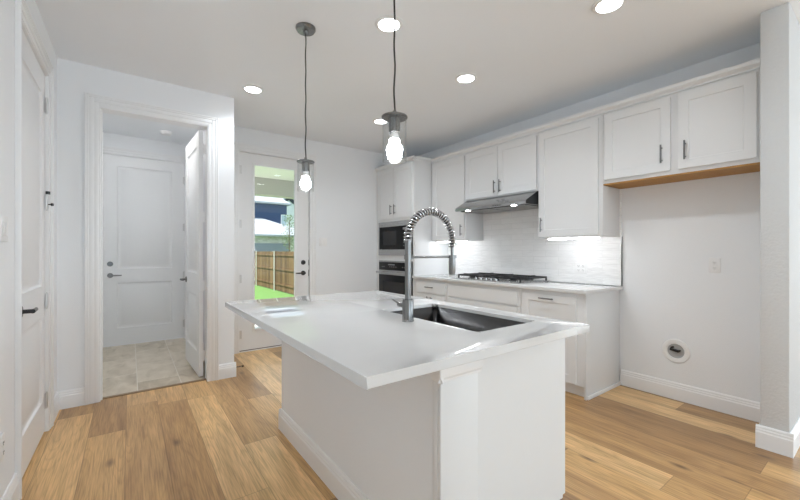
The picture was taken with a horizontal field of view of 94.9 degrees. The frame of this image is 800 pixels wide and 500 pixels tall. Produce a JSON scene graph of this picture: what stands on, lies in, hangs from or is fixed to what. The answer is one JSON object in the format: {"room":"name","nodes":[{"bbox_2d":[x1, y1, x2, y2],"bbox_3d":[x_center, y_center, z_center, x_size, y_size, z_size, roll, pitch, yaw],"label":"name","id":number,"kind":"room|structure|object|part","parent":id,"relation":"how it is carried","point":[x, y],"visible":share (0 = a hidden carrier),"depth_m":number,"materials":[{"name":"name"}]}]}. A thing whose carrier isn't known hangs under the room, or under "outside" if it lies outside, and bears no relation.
{"room":"kitchen","nodes":[
{"label":"kitchen","id":0,"kind":"room"},
{"bbox_2d":[0,0,56,499],"bbox_3d":[-0.137,-0.135,-0.709,0.140,2.750,9.020,0,0,-36],"label":"wall","id":1,"kind":"structure","parent":0,"point":[7,7],"depth_m":1.74,"materials":[{"name":"paint"}]},
{"bbox_2d":[0,432,4,463],"bbox_3d":[-1.758,0.870,1.624,0.009,0.116,0.072,0,0,-36],"label":"wall outlet","id":2,"kind":"object","parent":1,"relation":"attached to","point":[2,437],"visible":1,"depth_m":1.62,"materials":[{"name":"white plastic"}]},
{"bbox_2d":[0,215,7,241],"bbox_3d":[-1.779,-0.100,1.653,0.010,0.116,0.118,0,0,-36],"label":"light switch","id":3,"kind":"object","parent":1,"relation":"attached to","point":[3,219],"visible":1,"depth_m":1.64,"materials":[{"name":"white plastic"}]},
{"bbox_2d":[1,392,59,499],"bbox_3d":[-0.038,1.169,-0.711,0.017,0.141,8.900,0,0,-36],"label":"baseboard","id":4,"kind":"structure","parent":1,"relation":"attached to","point":[12,492],"depth_m":1.78,"materials":[{"name":"paint"}]},
{"bbox_2d":[15,0,53,499],"bbox_3d":[-2.225,-0.029,2.187,0.124,2.537,0.970,0,0,-36],"label":"door frame","id":5,"kind":"structure","parent":1,"relation":"attached to","point":[24,21],"depth_m":1.98,"materials":[{"name":"paint"}]},
{"bbox_2d":[22,30,53,476],"bbox_3d":[-2.198,0.014,2.217,0.104,2.428,0.796,0,0,-36],"label":"door","id":6,"kind":"structure","parent":1,"relation":"in","point":[34,101],"depth_m":2.22,"materials":[{"name":"paint"}]},
{"bbox_3d":[-2.009,0.322,1.993,0.064,0.064,0.151,0,0,-36],"label":"lever handle","id":7,"kind":"part","parent":6,"relation":"part of","materials":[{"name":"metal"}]},
{"bbox_2d":[103,132,186,156],"bbox_3d":[-3.556,-0.135,4.907,1.580,2.750,0.120,0,0,-36],"label":"wall","id":8,"kind":"structure","parent":0,"point":[109,139],"depth_m":4.92,"materials":[{"name":"paint"}]},
{"bbox_2d":[103,154,184,346],"bbox_3d":[-3.415,-0.006,4.942,0.909,2.472,0.108,0,0,-36],"label":"door","id":9,"kind":"structure","parent":8,"relation":"in","point":[144,225],"depth_m":4.92,"materials":[{"name":"paint"}]},
{"bbox_3d":[-3.673,0.315,4.726,0.151,0.064,0.064,0,0,-36],"label":"lever handle","id":10,"kind":"part","parent":9,"relation":"part of","materials":[{"name":"silver metal"}]},
{"bbox_2d":[103,146,185,338],"bbox_3d":[-3.441,-0.045,4.970,1.080,2.570,0.134,0,0,-36],"label":"door frame","id":11,"kind":"structure","parent":8,"relation":"attached to","point":[106,150],"depth_m":5.05,"materials":[{"name":"paint"}]},
{"bbox_2d":[57,58,233,391],"bbox_3d":[-2.196,-0.135,3.301,1.290,2.750,0.120,0,0,-36],"label":"wall","id":12,"kind":"structure","parent":0,"point":[74,79],"depth_m":2.96,"materials":[{"name":"paint"}]},
{"bbox_2d":[58,387,83,409],"bbox_3d":[-2.609,1.169,2.912,0.164,0.141,0.017,0,0,-36],"label":"baseboard","id":13,"kind":"structure","parent":12,"relation":"attached to","point":[70,398],"depth_m":2.91,"materials":[{"name":"paint"}]},
{"bbox_2d":[84,92,218,404],"bbox_3d":[-2.182,-0.018,3.302,0.983,2.517,0.154,0,0,-36],"label":"door frame","id":14,"kind":"structure","parent":12,"relation":"attached to","point":[95,105],"depth_m":3.07,"materials":[{"name":"paint"}]},
{"bbox_2d":[180,130,204,376],"bbox_3d":[-2.195,0.022,3.869,0.102,2.400,0.785,0,0,-40],"label":"door","id":15,"kind":"structure","parent":12,"relation":"in","point":[195,216],"depth_m":3.75,"materials":[{"name":"paint"}]},
{"bbox_2d":[219,362,235,379],"bbox_3d":[-1.939,1.169,3.932,0.162,0.141,0.867,0,0,-36],"label":"baseboard","id":16,"kind":"structure","parent":12,"relation":"attached to","point":[228,370],"depth_m":3.58,"materials":[{"name":"paint"}]},
{"bbox_2d":[203,130,204,349],"bbox_3d":[-2.346,-0.135,4.493,0.120,2.750,1.980,0,0,-36],"label":"wall","id":17,"kind":"structure","parent":0,"point":[203,130],"depth_m":4.35,"materials":[{"name":"paint"}]},
{"bbox_2d":[255,166,293,180],"bbox_3d":[-2.087,-1.605,6.471,2.400,0.210,3.100,0,0,-36],"label":"ceiling","id":18,"kind":"structure","parent":0,"point":[263,172],"depth_m":7.11,"materials":[{"name":"white paint"}]},
{"bbox_2d":[234,126,403,294],"bbox_3d":[-0.992,-0.135,5.259,2.970,2.750,0.150,0,0,-36],"label":"wall","id":19,"kind":"structure","parent":0,"point":[346,177],"depth_m":5.29,"materials":[{"name":"paint"}]},
{"bbox_2d":[239,152,308,351],"bbox_3d":[-1.601,0.009,4.736,0.900,2.441,0.112,0,0,-36],"label":"door","id":20,"kind":"structure","parent":19,"relation":"in","point":[250,337],"depth_m":4.57,"materials":[{"name":"paint"}]},
{"bbox_2d":[234,142,315,353],"bbox_3d":[-1.644,-0.030,4.796,1.080,2.560,0.224,0,0,-36],"label":"door frame","id":21,"kind":"structure","parent":19,"relation":"attached to","point":[238,147],"depth_m":4.64,"materials":[{"name":"paint"}]},
{"bbox_2d":[21,338,799,499],"bbox_3d":[2.771,1.290,2.731,10.700,0.100,11.120,0,0,-36],"label":"floor","id":22,"kind":"structure","parent":0,"point":[222,439],"depth_m":2.32,"materials":[{"name":"brown wood"}]},
{"bbox_2d":[103,378,205,398],"bbox_3d":[-2.189,1.246,3.312,0.815,0.027,0.040,0,0,-36],"label":"threshold","id":23,"kind":"object","parent":22,"relation":"on","point":[166,386],"visible":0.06,"depth_m":3.29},
{"bbox_2d":[377,160,447,295],"bbox_3d":[0.149,0.016,5.434,0.681,2.448,0.917,0,0,-36],"label":"tall cabinet","id":24,"kind":"object","parent":22,"relation":"on","point":[405,189],"visible":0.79,"depth_m":5.07,"materials":[{"name":"paint"}]},
{"bbox_3d":[-0.210,-0.825,5.422,0.020,0.720,0.412,0,0,-36],"label":"door","id":25,"kind":"part","parent":24,"relation":"part of","materials":[{"name":"paint"}]},
{"bbox_2d":[376,260,412,295],"bbox_3d":[0.110,0.477,5.386,0.648,0.672,0.795,0,0,-36],"label":"wall oven","id":26,"kind":"object","parent":24,"relation":"in","point":[391,273],"visible":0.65,"depth_m":5.22,"materials":[{"name":"silver metal"}]},
{"bbox_3d":[-0.124,0.310,5.214,0.068,0.026,0.710,0,0,-36],"label":"handle","id":27,"kind":"part","parent":26,"relation":"part of","materials":[{"name":"silver metal"}]},
{"bbox_3d":[-0.085,0.568,5.242,0.031,0.445,0.740,0,0,-36],"label":"door","id":28,"kind":"part","parent":26,"relation":"part of","materials":[{"name":"black glass"}]},
{"bbox_3d":[-0.086,0.310,5.242,0.033,0.065,0.740,0,0,-36],"label":"door rail","id":29,"kind":"part","parent":26,"relation":"part of","materials":[{"name":"silver metal"}]},
{"bbox_3d":[-0.085,0.220,5.243,0.029,0.110,0.740,0,0,-36],"label":"control panel","id":30,"kind":"part","parent":26,"relation":"part of","materials":[{"name":"black glass"}]},
{"bbox_2d":[379,219,412,255],"bbox_3d":[0.077,-0.180,5.361,0.432,0.488,0.795,0,0,-36],"label":"microwave","id":31,"kind":"object","parent":24,"relation":"in","point":[391,234],"visible":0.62,"depth_m":5.24,"materials":[{"name":"silver metal"}]},
{"bbox_3d":[-0.133,-0.186,5.308,0.028,0.325,0.555,0,0,-36],"label":"door","id":32,"kind":"part","parent":31,"relation":"part of","materials":[{"name":"black glass"}]},
{"bbox_3d":[0.081,-0.186,5.018,0.028,0.325,0.161,0,0,-36],"label":"control panel","id":33,"kind":"part","parent":31,"relation":"part of","materials":[{"name":"black glass"}]},
{"bbox_3d":[0.037,-0.825,5.086,0.020,0.720,0.410,0,0,-36],"label":"door","id":34,"kind":"part","parent":24,"relation":"part of","materials":[{"name":"paint"}]},
{"bbox_2d":[278,338,564,499],"bbox_3d":[-0.026,0.799,2.130,0.840,0.882,1.680,0,0,-36],"label":"kitchen island","id":35,"kind":"object","parent":22,"relation":"on","point":[492,428],"visible":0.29,"depth_m":1.52,"materials":[{"name":"paint"}]},
{"bbox_3d":[-0.295,1.169,1.969,0.184,0.141,1.622,0,0,-36],"label":"baseboard","id":36,"kind":"part","parent":35,"relation":"part of","materials":[{"name":"paint"}]},
{"bbox_2d":[225,290,588,389],"bbox_3d":[-0.142,0.342,1.989,1.149,0.035,1.754,0,0,-36],"label":"island countertop","id":37,"kind":"structure","parent":35,"relation":"on","point":[358,336],"depth_m":1.47,"materials":[{"name":"white stone"}]},
{"bbox_2d":[392,207,456,321],"bbox_3d":[0.130,0.057,1.816,0.340,0.538,0.117,0,0,-36],"label":"kitchen faucet","id":38,"kind":"object","parent":37,"relation":"on","point":[407,304],"visible":1,"depth_m":1.72,"materials":[{"name":"silver metal"}]},
{"bbox_3d":[-0.003,0.249,1.749,0.047,0.040,0.068,0,0,-36],"label":"lever handle","id":39,"kind":"part","parent":38,"relation":"part of","materials":[{"name":"silver metal"}]},
{"bbox_3d":[0.161,0.029,1.802,0.308,0.016,0.045,0,0,-36],"label":"holder arm","id":40,"kind":"part","parent":38,"relation":"part of","materials":[{"name":"silver metal"}]},
{"bbox_2d":[392,307,523,331],"bbox_3d":[0.265,0.461,1.881,0.404,0.235,0.706,0,0,-36],"label":"sink","id":41,"kind":"object","parent":37,"relation":"in","point":[450,317],"visible":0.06,"depth_m":2.10,"materials":[{"name":"silver metal"}]},
{"bbox_3d":[0.200,0.401,1.290,0.210,0.084,0.058,0,0,-36],"label":"cap molding","id":42,"kind":"part","parent":35,"relation":"part of","materials":[{"name":"paint"}]},
{"bbox_3d":[0.508,0.799,1.520,0.577,0.882,0.018,0,0,-36],"label":"panel","id":43,"kind":"part","parent":35,"relation":"part of","materials":[{"name":"paint"}]},
{"bbox_3d":[0.633,0.747,1.869,0.020,0.750,0.423,0,0,-36],"label":"door","id":44,"kind":"part","parent":35,"relation":"part of","materials":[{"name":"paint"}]},
{"bbox_2d":[414,278,447,301],"bbox_3d":[0.612,0.799,4.805,0.682,0.882,0.637,0,0,-36],"label":"base cabinet","id":45,"kind":"object","parent":22,"relation":"on","point":[424,288],"visible":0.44,"depth_m":4.58,"materials":[{"name":"paint"}]},
{"bbox_3d":[0.302,0.838,4.725,0.020,0.575,0.272,0,0,-36],"label":"door","id":46,"kind":"part","parent":45,"relation":"part of","materials":[{"name":"paint"}]},
{"bbox_3d":[0.384,0.463,4.613,0.020,0.130,0.550,0,0,-36],"label":"drawer","id":47,"kind":"part","parent":45,"relation":"part of","materials":[{"name":"paint"}]},
{"bbox_3d":[0.467,0.838,4.501,0.020,0.575,0.272,0,0,-36],"label":"door","id":48,"kind":"part","parent":45,"relation":"part of","materials":[{"name":"paint"}]},
{"bbox_2d":[448,281,520,312],"bbox_3d":[1.100,0.799,4.141,0.682,0.882,1.008,0,0,-36],"label":"base cabinet","id":49,"kind":"object","parent":22,"relation":"on","point":[486,296],"visible":0.1,"depth_m":3.89,"materials":[{"name":"paint"}]},
{"bbox_3d":[0.861,0.685,3.965,0.020,0.270,0.965,0,0,-36],"label":"drawer","id":50,"kind":"part","parent":49,"relation":"part of","materials":[{"name":"paint"}]},
{"bbox_2d":[521,288,620,399],"bbox_3d":[1.592,0.799,3.471,0.682,0.882,0.652,0,0,-36],"label":"base cabinet","id":51,"kind":"object","parent":22,"relation":"on","point":[592,358],"visible":0.76,"depth_m":3.18,"materials":[{"name":"paint"}]},
{"bbox_2d":[412,274,622,294],"bbox_3d":[1.111,0.342,4.135,0.668,0.031,2.312,0,0,-36],"label":"countertop","id":52,"kind":"structure","parent":51,"relation":"on","point":[567,287],"depth_m":3.56,"materials":[{"name":"white stone"}]},
{"bbox_2d":[457,272,548,283],"bbox_3d":[1.131,0.296,4.157,0.515,0.060,0.910,0,0,-36],"label":"gas cooktop","id":53,"kind":"object","parent":52,"relation":"in","point":[495,277],"visible":1,"depth_m":3.97,"materials":[{"name":"silver metal"}]},
{"bbox_3d":[1.336,0.761,3.319,0.020,0.734,0.523,0,0,-36],"label":"door","id":54,"kind":"part","parent":51,"relation":"part of","materials":[{"name":"paint"}]},
{"bbox_3d":[1.787,0.799,3.236,0.612,0.882,0.020,0,0,-36],"label":"panel","id":55,"kind":"part","parent":51,"relation":"part of","materials":[{"name":"paint"}]},
{"bbox_3d":[1.801,1.224,3.227,0.600,0.032,0.012,0,0,-36],"label":"shoe molding","id":56,"kind":"part","parent":51,"relation":"part of","materials":[{"name":"paint"}]},
{"bbox_2d":[35,0,799,157],"bbox_3d":[2.800,-1.585,2.709,10.920,0.150,11.350,0,0,-36],"label":"ceiling","id":57,"kind":"structure","parent":0,"point":[529,59],"depth_m":2.77,"materials":[{"name":"paint"}]},
{"bbox_2d":[160,130,171,135],"bbox_3d":[-2.965,-1.489,4.656,0.136,0.042,0.136,0,0,-36],"label":"smoke detector","id":58,"kind":"object","parent":57,"relation":"attached to","point":[163,132],"visible":1,"depth_m":4.62,"materials":[{"name":"white plastic"}]},
{"bbox_2d":[242,85,263,93],"bbox_3d":[-1.370,-1.504,3.425,0.188,0.010,0.188,0,0,-36],"label":"recessed light","id":59,"kind":"object","parent":57,"relation":"in","point":[253,89],"visible":1,"depth_m":3.42,"materials":[{"name":"white plastic"}]},
{"bbox_2d":[296,22,315,188],"bbox_3d":[-0.638,-0.957,2.487,0.132,1.104,0.132,0,0,-36],"label":"pendant light","id":60,"kind":"object","parent":57,"relation":"hanging from","point":[305,29],"visible":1,"depth_m":2.47,"materials":[{"name":"silver metal"}]},
{"bbox_3d":[-0.638,-0.462,2.487,0.073,0.084,0.073,0,0,-36],"label":"bulb","id":61,"kind":"part","parent":60,"relation":"part of","materials":[{"name":"white"}]},
{"bbox_2d":[302,162,309,172],"bbox_3d":[-0.638,-0.563,2.487,0.052,0.068,0.052,0,0,-36],"label":"socket","id":62,"kind":"object","parent":60,"relation":"attached to","point":[305,165],"depth_m":2.47,"materials":[{"name":"silver metal"}]},
{"bbox_3d":[-0.639,-1.050,2.487,0.012,0.844,0.011,0,0,-36],"label":"cord","id":63,"kind":"part","parent":60,"relation":"part of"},
{"bbox_2d":[373,118,387,123],"bbox_3d":[-0.221,-1.504,4.268,0.188,0.010,0.188,0,0,-36],"label":"recessed light","id":64,"kind":"object","parent":57,"relation":"in","point":[378,120],"visible":0.79,"depth_m":4.26,"materials":[{"name":"white"}]},
{"bbox_2d":[375,15,402,32],"bbox_3d":[-0.073,-1.504,2.444,0.188,0.010,0.188,0,0,-36],"label":"recessed light","id":65,"kind":"object","parent":57,"relation":"in","point":[385,23],"visible":0.92,"depth_m":2.43,"materials":[{"name":"white"}]},
{"bbox_2d":[381,0,407,161],"bbox_3d":[-0.025,-0.957,1.658,0.132,1.104,0.132,0,0,-36],"label":"pendant light","id":66,"kind":"object","parent":57,"relation":"hanging from","point":[394,149],"visible":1,"depth_m":1.64,"materials":[{"name":"white"}]},
{"bbox_2d":[389,117,399,134],"bbox_3d":[-0.025,-0.563,1.658,0.052,0.068,0.052,0,0,-36],"label":"socket","id":67,"kind":"object","parent":66,"relation":"attached to","point":[394,122],"depth_m":1.64,"materials":[{"name":"silver metal"}]},
{"bbox_3d":[-0.025,-0.501,1.658,0.109,0.192,0.109,0,0,-36],"label":"lamp shade","id":68,"kind":"part","parent":66,"relation":"part of","materials":[{"name":"clear glass"}]},
{"bbox_3d":[-0.025,-1.050,1.658,0.012,0.844,0.011,0,0,-36],"label":"cord","id":69,"kind":"part","parent":66,"relation":"part of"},
{"bbox_3d":[-0.025,-0.462,1.658,0.073,0.084,0.073,0,0,-36],"label":"bulb","id":70,"kind":"part","parent":66,"relation":"part of","materials":[{"name":"white"}]},
{"bbox_2d":[455,73,476,83],"bbox_3d":[0.576,-1.504,3.207,0.188,0.010,0.188,0,0,-36],"label":"recessed light","id":71,"kind":"object","parent":57,"relation":"in","point":[463,78],"visible":1,"depth_m":3.20,"materials":[{"name":"white"}]},
{"bbox_2d":[592,0,626,14],"bbox_3d":[1.278,-1.504,2.246,0.188,0.010,0.188,0,0,-36],"label":"recessed light","id":72,"kind":"object","parent":57,"relation":"in","point":[601,7],"visible":1,"depth_m":2.26,"materials":[{"name":"white"}]},
{"bbox_2d":[410,43,759,401],"bbox_3d":[1.448,-0.135,4.338,0.130,2.750,4.223,0,0,-36],"label":"wall","id":73,"kind":"structure","parent":0,"point":[671,232],"depth_m":3.10,"materials":[{"name":"paint"}]},
{"bbox_2d":[432,154,482,240],"bbox_3d":[0.736,-0.670,4.888,0.383,1.070,0.645,0,0,-36],"label":"upper cabinet","id":74,"kind":"object","parent":73,"relation":"attached to","point":[448,175],"visible":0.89,"depth_m":4.72,"materials":[{"name":"paint"}]},
{"bbox_3d":[0.630,-0.662,4.782,0.020,1.035,0.569,0,0,-36],"label":"door","id":75,"kind":"part","parent":74,"relation":"part of","materials":[{"name":"paint"}]},
{"bbox_2d":[436,240,468,242],"bbox_3d":[0.683,-0.123,4.846,0.050,0.022,0.560,0,0,-36],"label":"light","id":76,"kind":"object","parent":74,"relation":"attached to","point":[459,240],"visible":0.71,"depth_m":4.87,"materials":[{"name":"white plastic"}]},
{"bbox_2d":[466,133,538,200],"bbox_3d":[1.224,-0.910,4.224,0.383,0.590,0.998,0,0,-36],"label":"upper cabinet","id":77,"kind":"object","parent":73,"relation":"attached to","point":[511,167],"visible":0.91,"depth_m":4.06,"materials":[{"name":"paint"}]},
{"bbox_3d":[0.962,-0.904,4.331,0.020,0.552,0.481,0,0,-36],"label":"door","id":78,"kind":"part","parent":77,"relation":"part of","materials":[{"name":"paint"}]},
{"bbox_2d":[455,191,538,213],"bbox_3d":[1.163,-0.539,4.177,0.516,0.147,0.986,0,0,-36],"label":"range hood","id":79,"kind":"object","parent":77,"relation":"attached to","point":[528,200],"visible":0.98,"depth_m":4.01,"materials":[{"name":"silver metal"}]},
{"bbox_3d":[1.250,-0.904,3.939,0.020,0.552,0.480,0,0,-36],"label":"door","id":80,"kind":"part","parent":77,"relation":"part of","materials":[{"name":"paint"}]},
{"bbox_2d":[539,114,618,237],"bbox_3d":[1.707,-0.670,3.566,0.383,1.070,0.632,0,0,-36],"label":"upper cabinet","id":81,"kind":"object","parent":73,"relation":"attached to","point":[574,201],"visible":0.88,"depth_m":3.42,"materials":[{"name":"paint"}]},
{"bbox_2d":[546,236,601,239],"bbox_3d":[1.655,-0.123,3.524,0.050,0.022,0.520,0,0,-36],"label":"light","id":82,"kind":"object","parent":81,"relation":"attached to","point":[584,237],"visible":0.89,"depth_m":3.49,"materials":[{"name":"white plastic"}]},
{"bbox_2d":[575,262,586,273],"bbox_3d":[1.825,0.172,3.705,0.009,0.116,0.118,0,0,-36],"label":"wall outlet","id":83,"kind":"object","parent":73,"relation":"attached to","point":[580,267],"visible":1,"depth_m":3.70,"materials":[{"name":"white plastic"}]},
{"bbox_2d":[621,237,622,285],"bbox_3d":[2.056,0.096,3.405,0.014,0.459,0.008,0,0,-36],"label":"trim","id":84,"kind":"structure","parent":73,"relation":"attached to","point":[621,237],"depth_m":3.40,"materials":[{"name":"silver metal"}]},
{"bbox_2d":[662,339,690,362],"bbox_3d":[2.297,0.836,3.064,0.032,0.200,0.200,0,0,-36],"label":"water supply box","id":85,"kind":"object","parent":73,"relation":"attached to","point":[673,350],"visible":1,"depth_m":3.06,"materials":[{"name":"white plastic"}]},
{"bbox_2d":[668,344,683,357],"bbox_3d":[2.307,0.836,3.072,0.002,0.119,0.119,0,0,-36],"label":"water valve","id":86,"kind":"object","parent":85,"relation":"on","point":[680,347],"depth_m":3.07,"materials":[{"name":"plastic"}]},
{"bbox_2d":[603,69,759,188],"bbox_3d":[2.197,-0.890,2.900,0.383,0.629,1.016,0,0,-36],"label":"upper cabinet","id":87,"kind":"object","parent":73,"relation":"attached to","point":[709,130],"visible":0.9,"depth_m":2.73,"materials":[{"name":"paint"}]},
{"bbox_2d":[375,58,759,171],"bbox_3d":[1.135,-1.235,4.108,0.662,0.059,4.222,0,0,-36],"label":"crown molding","id":88,"kind":"structure","parent":87,"relation":"on","point":[751,65],"depth_m":3.18,"materials":[{"name":"paint"}]},
{"bbox_3d":[1.931,-0.899,3.012,0.020,0.562,0.483,0,0,-36],"label":"door","id":89,"kind":"part","parent":87,"relation":"part of","materials":[{"name":"paint"}]},
{"bbox_3d":[2.219,-0.582,2.917,0.326,0.012,1.014,0,0,-36],"label":"underside panel","id":90,"kind":"part","parent":87,"relation":"part of","materials":[{"name":"brown wood"}]},
{"bbox_3d":[2.110,-0.750,2.723,0.034,0.140,0.012,0,0,-36],"label":"handle","id":91,"kind":"part","parent":87,"relation":"part of","materials":[{"name":"silver metal"}]},
{"bbox_3d":[2.232,-0.899,2.603,0.020,0.562,0.432,0,0,-36],"label":"door","id":92,"kind":"part","parent":87,"relation":"part of","materials":[{"name":"paint"}]},
{"bbox_2d":[620,369,759,422],"bbox_3d":[2.348,1.169,3.005,0.017,0.141,1.009,0,0,-36],"label":"baseboard","id":93,"kind":"structure","parent":73,"relation":"attached to","point":[731,405],"depth_m":2.96,"materials":[{"name":"paint"}]},
{"bbox_2d":[709,258,720,272],"bbox_3d":[2.454,0.112,2.867,0.009,0.116,0.072,0,0,-36],"label":"wall outlet","id":94,"kind":"object","parent":73,"relation":"attached to","point":[714,263],"visible":1,"depth_m":2.86,"materials":[{"name":"white plastic"}]},
{"bbox_2d":[760,3,799,432],"bbox_3d":[4.728,-0.135,4.045,5.989,2.750,0.132,0,0,-36],"label":"wall","id":95,"kind":"structure","parent":0,"point":[779,25],"depth_m":2.28,"materials":[{"name":"paint"}]},
{"bbox_2d":[755,417,799,457],"bbox_3d":[4.721,1.169,4.040,6.006,0.141,0.166,0,0,-36],"label":"baseboard","id":96,"kind":"structure","parent":95,"relation":"attached to","point":[780,442],"depth_m":2.26,"materials":[{"name":"paint"}]},
{"label":"outside","id":97,"kind":"structure","parent":0,"visible":0},
{"bbox_2d":[255,284,293,299],"bbox_3d":[-15.201,1.990,29.130,70.000,0.300,55.050,0,0,-36],"label":"ground","id":98,"kind":"structure","parent":97,"point":[261,292],"depth_m":15.91,"materials":[{"name":"green plant"}]},
{"bbox_2d":[255,196,293,251],"bbox_3d":[-9.662,-1.610,25.476,4.000,6.900,10.100,0,0,-36],"label":"house","id":99,"kind":"structure","parent":98,"relation":"on","point":[270,212],"depth_m":22.45,"materials":[{"name":"blue"}]},
{"bbox_3d":[-7.416,0.700,21.255,2.020,2.280,0.059,0,0,-36],"label":"garage door","id":100,"kind":"part","parent":99,"relation":"part of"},
{"bbox_3d":[-7.627,-1.880,24.142,0.300,0.900,0.020,0,0,-36],"label":"pane","id":101,"kind":"part","parent":99,"relation":"part of","materials":[{"name":"blue glass"}]},
{"bbox_2d":[255,251,293,294],"bbox_3d":[-6.139,0.920,17.516,0.085,1.840,18.700,0,0,-36],"label":"fence","id":102,"kind":"object","parent":98,"relation":"on","point":[274,270],"visible":0.3,"depth_m":17.07,"materials":[{"name":"brown wood"}]},
{"bbox_3d":[-7.639,0.920,19.541,0.064,1.840,0.064,0,0,-36],"label":"post","id":103,"kind":"part","parent":102,"relation":"part of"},
{"bbox_3d":[-6.106,0.182,17.478,0.039,0.075,18.600,0,0,-36],"label":"rail","id":104,"kind":"part","parent":102,"relation":"part of","materials":[{"name":"brown wood"}]},
{"bbox_3d":[-6.106,0.823,17.478,0.039,0.075,18.600,0,0,-36],"label":"rail","id":105,"kind":"part","parent":102,"relation":"part of","materials":[{"name":"brown wood"}]},
{"bbox_3d":[-6.106,1.502,17.478,0.039,0.075,18.600,0,0,-36],"label":"rail","id":106,"kind":"part","parent":102,"relation":"part of","materials":[{"name":"brown wood"}]},
{"bbox_3d":[-5.851,0.920,17.107,0.064,1.840,0.064,0,0,-36],"label":"post","id":107,"kind":"part","parent":102,"relation":"part of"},
{"bbox_2d":[281,198,293,227],"bbox_3d":[-12.152,-1.560,35.620,4.200,6.800,8.200,0,0,-36],"label":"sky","id":108,"kind":"structure","parent":98,"relation":"on","point":[290,209],"depth_m":32.58,"materials":[{"name":"white"}]},
{"bbox_2d":[281,215,293,250],"bbox_3d":[-6.262,-0.116,20.913,0.938,3.913,0.958,0,0,-36],"label":"young tree","id":109,"kind":"object","parent":98,"relation":"on","point":[289,241],"visible":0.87,"depth_m":20.90,"materials":[{"name":"green plant"}]},
{"bbox_3d":[-2.611,1.570,6.086,7.000,0.540,3.100,0,0,-36],"label":"patio slab","id":110,"kind":"object","parent":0,"visible":0},
{"bbox_3d":[-2.054,0.073,8.232,0.260,2.454,0.260,0,0,-36],"label":"patio","id":111,"kind":"object","parent":110,"relation":"on","visible":0},
{"bbox_2d":[255,177,293,198],"bbox_3d":[-2.922,-1.327,7.607,2.400,0.344,0.280,0,0,-36],"label":"beam","id":112,"kind":"object","parent":111,"relation":"on","point":[265,187],"visible":0.29,"depth_m":7.66,"materials":[{"name":"beige paint"}]}
]}

